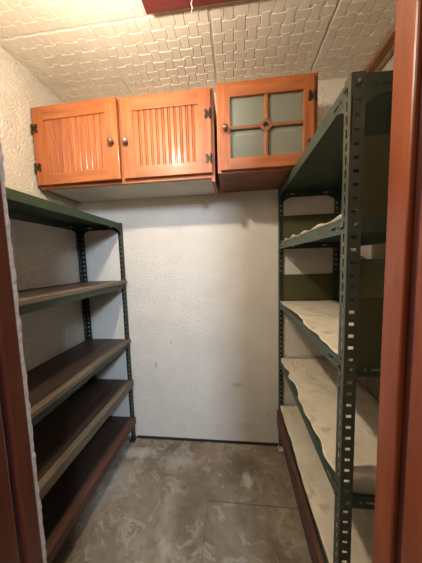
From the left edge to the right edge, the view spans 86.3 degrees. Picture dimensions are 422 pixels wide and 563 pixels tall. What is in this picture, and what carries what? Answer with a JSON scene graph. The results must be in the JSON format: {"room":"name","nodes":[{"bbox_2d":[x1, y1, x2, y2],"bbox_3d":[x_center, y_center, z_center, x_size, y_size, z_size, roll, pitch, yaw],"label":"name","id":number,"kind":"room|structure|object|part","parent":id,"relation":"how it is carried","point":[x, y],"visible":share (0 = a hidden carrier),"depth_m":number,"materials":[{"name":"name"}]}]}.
{"room":"storage room","nodes":[
{"label":"storage room","id":0,"kind":"room"},
{"bbox_2d":[0,44,87,426],"bbox_3d":[-0.973,0.027,1.086,0.100,2.300,1.133,-1,5,6],"label":"wall","id":1,"kind":"structure","parent":0,"point":[44,255],"depth_m":1.17,"materials":[{"name":"white paint"}]},
{"bbox_2d":[52,436,311,562],"bbox_3d":[-0.083,1.289,0.101,2.035,0.080,3.136,-1,5,6],"label":"floor","id":2,"kind":"structure","parent":0,"point":[158,500],"depth_m":1.13,"materials":[{"name":"concrete"}]},
{"bbox_2d":[5,187,136,562],"bbox_3d":[-0.755,0.420,1.070,0.319,1.508,0.977,-1,5,6],"label":"shelving unit","id":3,"kind":"object","parent":2,"relation":"on","point":[76,443],"visible":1,"depth_m":1.13,"materials":[{"name":"green metal"}]},
{"bbox_3d":[-0.780,-0.308,1.003,0.299,0.036,0.965,-1,5,6],"label":"shelf","id":4,"kind":"part","parent":3,"relation":"part of","materials":[{"name":"green metal"}]},
{"bbox_3d":[-0.768,0.077,1.039,0.299,0.030,0.965,-1,5,6],"label":"shelf","id":5,"kind":"part","parent":3,"relation":"part of","materials":[{"name":"brown wood"}]},
{"bbox_3d":[-0.879,-0.284,1.457,0.002,0.095,0.095,-1,5,6],"label":"gusset plate","id":6,"kind":"part","parent":3,"relation":"part of","materials":[{"name":"black metal"}]},
{"bbox_3d":[-0.757,0.475,1.076,0.299,0.030,0.965,-1,5,6],"label":"shelf","id":7,"kind":"part","parent":3,"relation":"part of","materials":[{"name":"brown wood"}]},
{"bbox_3d":[-0.830,-0.289,1.496,0.095,0.095,0.002,-1,5,6],"label":"gusset plate","id":8,"kind":"part","parent":3,"relation":"part of","materials":[{"name":"black metal"}]},
{"bbox_3d":[-0.844,0.376,1.549,0.032,1.504,0.032,-1,5,6],"label":"post","id":9,"kind":"part","parent":3,"relation":"part of","materials":[{"name":"black metal"}]},
{"bbox_3d":[-0.574,0.371,1.520,0.032,1.504,0.032,-1,5,6],"label":"post","id":10,"kind":"part","parent":3,"relation":"part of","materials":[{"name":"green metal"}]},
{"bbox_2d":[277,70,392,562],"bbox_3d":[0.575,0.316,0.976,0.429,1.656,0.864,-1,5,6],"label":"shelving unit","id":11,"kind":"object","parent":2,"relation":"on","point":[350,148],"visible":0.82,"depth_m":0.60,"materials":[{"name":"green metal"}]},
{"bbox_3d":[0.439,0.278,1.404,0.031,1.652,0.031,-1,5,6],"label":"post","id":12,"kind":"part","parent":11,"relation":"part of","materials":[{"name":"green metal"}]},
{"bbox_3d":[0.451,-0.455,1.345,0.095,0.095,0.002,-1,5,6],"label":"gusset plate","id":13,"kind":"part","parent":11,"relation":"part of","materials":[{"name":"green metal"}]},
{"bbox_3d":[0.570,0.861,1.030,0.347,0.034,0.851,-1,5,6],"label":"shelf","id":14,"kind":"part","parent":11,"relation":"part of","materials":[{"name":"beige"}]},
{"bbox_3d":[0.624,0.036,1.379,0.408,0.165,0.003,-1,5,6],"label":"panel","id":15,"kind":"part","parent":11,"relation":"part of","materials":[{"name":"green metal"}]},
{"bbox_3d":[0.614,-0.315,1.346,0.408,0.170,0.003,-1,5,6],"label":"panel","id":16,"kind":"part","parent":11,"relation":"part of","materials":[{"name":"green metal"}]},
{"bbox_2d":[281,214,344,241],"bbox_3d":[0.539,-0.204,0.947,0.336,0.018,0.798,-1,5,6],"label":"paper","id":17,"kind":"object","parent":11,"relation":"on","point":[337,219],"visible":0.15,"depth_m":0.75,"materials":[{"name":"white paper"}]},
{"bbox_2d":[280,301,353,360],"bbox_3d":[0.546,0.157,0.964,0.339,0.004,0.833,-1,5,6],"label":"paper","id":18,"kind":"object","parent":11,"relation":"on","point":[321,317],"visible":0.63,"depth_m":0.98,"materials":[{"name":"beige paper"}]},
{"bbox_2d":[280,405,374,562],"bbox_3d":[0.567,0.837,1.027,0.337,0.003,0.833,-1,5,6],"label":"paper","id":19,"kind":"object","parent":11,"relation":"on","point":[321,496],"visible":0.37,"depth_m":0.88,"materials":[{"name":"beige paper"}]},
{"bbox_3d":[0.561,0.540,1.000,0.347,0.034,0.851,-1,5,6],"label":"shelf","id":20,"kind":"part","parent":11,"relation":"part of","materials":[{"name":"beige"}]},
{"bbox_2d":[281,358,378,494],"bbox_3d":[0.556,0.481,0.991,0.337,0.084,0.838,-1,5,6],"label":"paper","id":21,"kind":"object","parent":11,"relation":"on","point":[315,379],"visible":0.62,"depth_m":0.90,"materials":[{"name":"beige paper"}]},
{"bbox_3d":[0.550,0.177,0.966,0.347,0.034,0.851,-1,5,6],"label":"shelf","id":22,"kind":"part","parent":11,"relation":"part of","materials":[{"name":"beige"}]},
{"bbox_3d":[0.540,-0.176,0.933,0.347,0.034,0.851,-1,5,6],"label":"shelf","id":23,"kind":"part","parent":11,"relation":"part of","materials":[{"name":"green metal"}]},
{"bbox_3d":[0.705,-0.460,1.317,0.095,0.095,0.002,-1,5,6],"label":"gusset plate","id":24,"kind":"part","parent":11,"relation":"part of","materials":[{"name":"green metal"}]},
{"bbox_3d":[0.531,-0.483,0.904,0.347,0.042,0.851,-1,5,6],"label":"shelf","id":25,"kind":"part","parent":11,"relation":"part of","materials":[{"name":"green metal"}]},
{"bbox_3d":[0.757,0.272,1.369,0.031,1.652,0.031,-1,5,6],"label":"post","id":26,"kind":"part","parent":11,"relation":"part of","materials":[{"name":"green metal"}]},
{"bbox_3d":[0.322,-0.377,0.553,0.002,0.095,0.095,-1,5,6],"label":"gusset plate","id":27,"kind":"part","parent":11,"relation":"part of","materials":[{"name":"green metal"}]},
{"bbox_3d":[0.352,0.357,0.588,0.031,1.652,0.031,-1,5,6],"label":"post","id":28,"kind":"part","parent":11,"relation":"part of","materials":[{"name":"green metal"}]},
{"bbox_3d":[0.720,0.041,0.897,0.003,0.260,0.760,-1,5,6],"label":"panel","id":29,"kind":"part","parent":11,"relation":"part of","materials":[{"name":"green metal"}]},
{"bbox_3d":[0.707,-0.323,0.843,0.003,0.346,0.720,-1,5,6],"label":"panel","id":30,"kind":"part","parent":11,"relation":"part of","materials":[{"name":"green metal"}]},
{"bbox_3d":[0.503,0.123,0.539,0.303,0.175,0.003,-1,5,6],"label":"panel","id":31,"kind":"part","parent":11,"relation":"part of","materials":[{"name":"green metal"}]},
{"bbox_3d":[0.361,-0.374,0.504,0.095,0.095,0.002,-1,5,6],"label":"gusset plate","id":32,"kind":"part","parent":11,"relation":"part of","materials":[{"name":"green metal"}]},
{"bbox_3d":[0.493,-0.231,0.505,0.303,0.202,0.003,-1,5,6],"label":"panel","id":33,"kind":"part","parent":11,"relation":"part of","materials":[{"name":"green metal"}]},
{"bbox_2d":[0,0,395,102],"bbox_3d":[-0.055,-1.104,0.776,2.035,0.063,1.336,-1,5,6],"label":"ceiling","id":34,"kind":"structure","parent":0,"point":[80,50],"depth_m":1.03,"materials":[{"name":"white paint"}]},
{"bbox_2d":[141,0,239,14],"bbox_3d":[-0.018,-1.053,0.779,0.485,0.037,0.140,-1,5,6],"label":"board","id":35,"kind":"object","parent":34,"relation":"attached to","point":[150,6],"visible":1,"depth_m":0.84,"materials":[{"name":"red wood"}]},
{"bbox_2d":[77,77,370,442],"bbox_3d":[0.043,-0.040,1.493,2.035,2.300,0.100,-1,5,6],"label":"wall","id":36,"kind":"structure","parent":0,"point":[201,271],"depth_m":1.48,"materials":[{"name":"white paint"}]},
{"bbox_2d":[30,87,219,202],"bbox_3d":[-0.438,-0.704,1.245,0.938,0.428,0.361,-1,5,6],"label":"upper cabinet","id":37,"kind":"object","parent":36,"relation":"attached to","point":[157,145],"visible":0.99,"depth_m":1.11,"materials":[{"name":"brown wood"}]},
{"bbox_3d":[-0.681,-0.692,1.140,0.342,0.260,0.013,-1,5,8],"label":"beadboard panel","id":38,"kind":"part","parent":37,"relation":"part of","materials":[{"name":"brown wood"}]},
{"bbox_3d":[-0.682,-0.696,1.137,0.462,0.382,0.019,-1,5,8],"label":"door","id":39,"kind":"part","parent":37,"relation":"part of","materials":[{"name":"brown wood"}]},
{"bbox_3d":[-0.486,-0.679,1.086,0.029,0.029,0.032,-1,5,8],"label":"knob","id":40,"kind":"part","parent":37,"relation":"part of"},
{"bbox_3d":[-0.418,-0.685,1.091,0.029,0.029,0.032,-1,5,6],"label":"knob","id":41,"kind":"part","parent":37,"relation":"part of","materials":[{"name":"grey metal"}]},
{"bbox_3d":[-0.448,-0.694,1.139,0.898,0.392,0.019,-1,5,6],"label":"frame","id":42,"kind":"part","parent":37,"relation":"part of","materials":[{"name":"brown wood"}]},
{"bbox_3d":[-0.427,-0.523,1.304,0.898,0.012,0.277,-1,5,6],"label":"panel","id":43,"kind":"part","parent":37,"relation":"part of","materials":[{"name":"white wood"}]},
{"bbox_3d":[-0.219,-0.709,1.094,0.444,0.380,0.019,-1,5,6],"label":"door","id":44,"kind":"part","parent":37,"relation":"part of","materials":[{"name":"brown wood"}]},
{"bbox_3d":[-0.218,-0.704,1.096,0.324,0.258,0.013,-1,5,6],"label":"beadboard panel","id":45,"kind":"part","parent":37,"relation":"part of","materials":[{"name":"brown wood"}]},
{"bbox_2d":[137,435,277,445],"bbox_3d":[-0.021,1.104,1.563,1.020,0.014,0.014,-1,5,6],"label":"baseboard","id":46,"kind":"structure","parent":36,"relation":"attached to","point":[138,436],"depth_m":1.56,"materials":[{"name":"rubber"}]},
{"bbox_2d":[216,72,317,192],"bbox_3d":[0.267,-0.731,1.164,0.453,0.400,0.368,-1,5,6],"label":"upper cabinet","id":47,"kind":"object","parent":36,"relation":"attached to","point":[265,125],"visible":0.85,"depth_m":1.06,"materials":[{"name":"brown wood"}]},
{"bbox_3d":[0.064,-0.698,1.020,0.028,0.028,0.032,-1,5,6],"label":"knob","id":48,"kind":"part","parent":47,"relation":"part of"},
{"bbox_3d":[0.276,-0.544,1.217,0.417,0.012,0.296,-1,5,6],"label":"panel","id":49,"kind":"part","parent":47,"relation":"part of","materials":[{"name":"brown wood"}]},
{"bbox_3d":[0.254,-0.711,1.043,0.417,0.382,0.019,-1,5,6],"label":"frame","id":50,"kind":"part","parent":47,"relation":"part of","materials":[{"name":"brown wood"}]},
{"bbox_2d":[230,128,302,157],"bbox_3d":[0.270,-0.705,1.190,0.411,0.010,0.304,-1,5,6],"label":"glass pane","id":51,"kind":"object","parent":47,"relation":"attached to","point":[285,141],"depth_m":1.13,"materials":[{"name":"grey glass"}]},
{"bbox_2d":[366,52,393,399],"bbox_3d":[0.950,-0.009,0.877,0.100,2.300,1.133,-1,5,6],"label":"wall","id":52,"kind":"structure","parent":0,"point":[378,251],"depth_m":1.28,"materials":[{"name":"white paint"}]},
{"bbox_2d":[364,26,394,72],"bbox_3d":[0.799,-1.083,0.739,0.050,0.016,1.029,-1,5,6],"label":"trim","id":53,"kind":"structure","parent":52,"relation":"attached to","point":[387,45],"depth_m":1.09,"materials":[{"name":"brown wood"}]},
{"bbox_3d":[-0.081,0.072,0.334,2.035,2.300,0.190,-1,5,6],"label":"wall","id":54,"kind":"structure","parent":0,"visible":0},
{"bbox_2d":[0,183,42,562],"bbox_3d":[-0.417,0.194,0.368,0.030,2.070,0.203,-1,5,6],"label":"trim","id":55,"kind":"structure","parent":54,"relation":"attached to","point":[20,542],"depth_m":0.45,"materials":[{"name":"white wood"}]},
{"bbox_3d":[-0.420,0.196,0.345,0.030,2.070,0.156,-1,5,6],"label":"casing","id":56,"kind":"part","parent":55,"relation":"part of","materials":[{"name":"brown wood"}]},
{"bbox_2d":[0,142,46,562],"bbox_3d":[-0.403,0.186,0.474,0.032,2.065,0.010,-1,5,6],"label":"trim","id":57,"kind":"structure","parent":54,"relation":"attached to","point":[2,173],"depth_m":0.47,"materials":[{"name":"paint"}]},
{"bbox_2d":[372,0,421,562],"bbox_3d":[0.297,0.180,0.290,0.030,2.070,0.203,-1,5,6],"label":"trim","id":58,"kind":"structure","parent":54,"relation":"attached to","point":[397,536],"depth_m":0.34,"materials":[{"name":"brown wood"}]},
{"bbox_3d":[0.294,0.183,0.257,0.030,2.070,0.136,-1,5,6],"label":"casing","id":59,"kind":"part","parent":58,"relation":"part of","materials":[{"name":"brown wood"}]}
]}

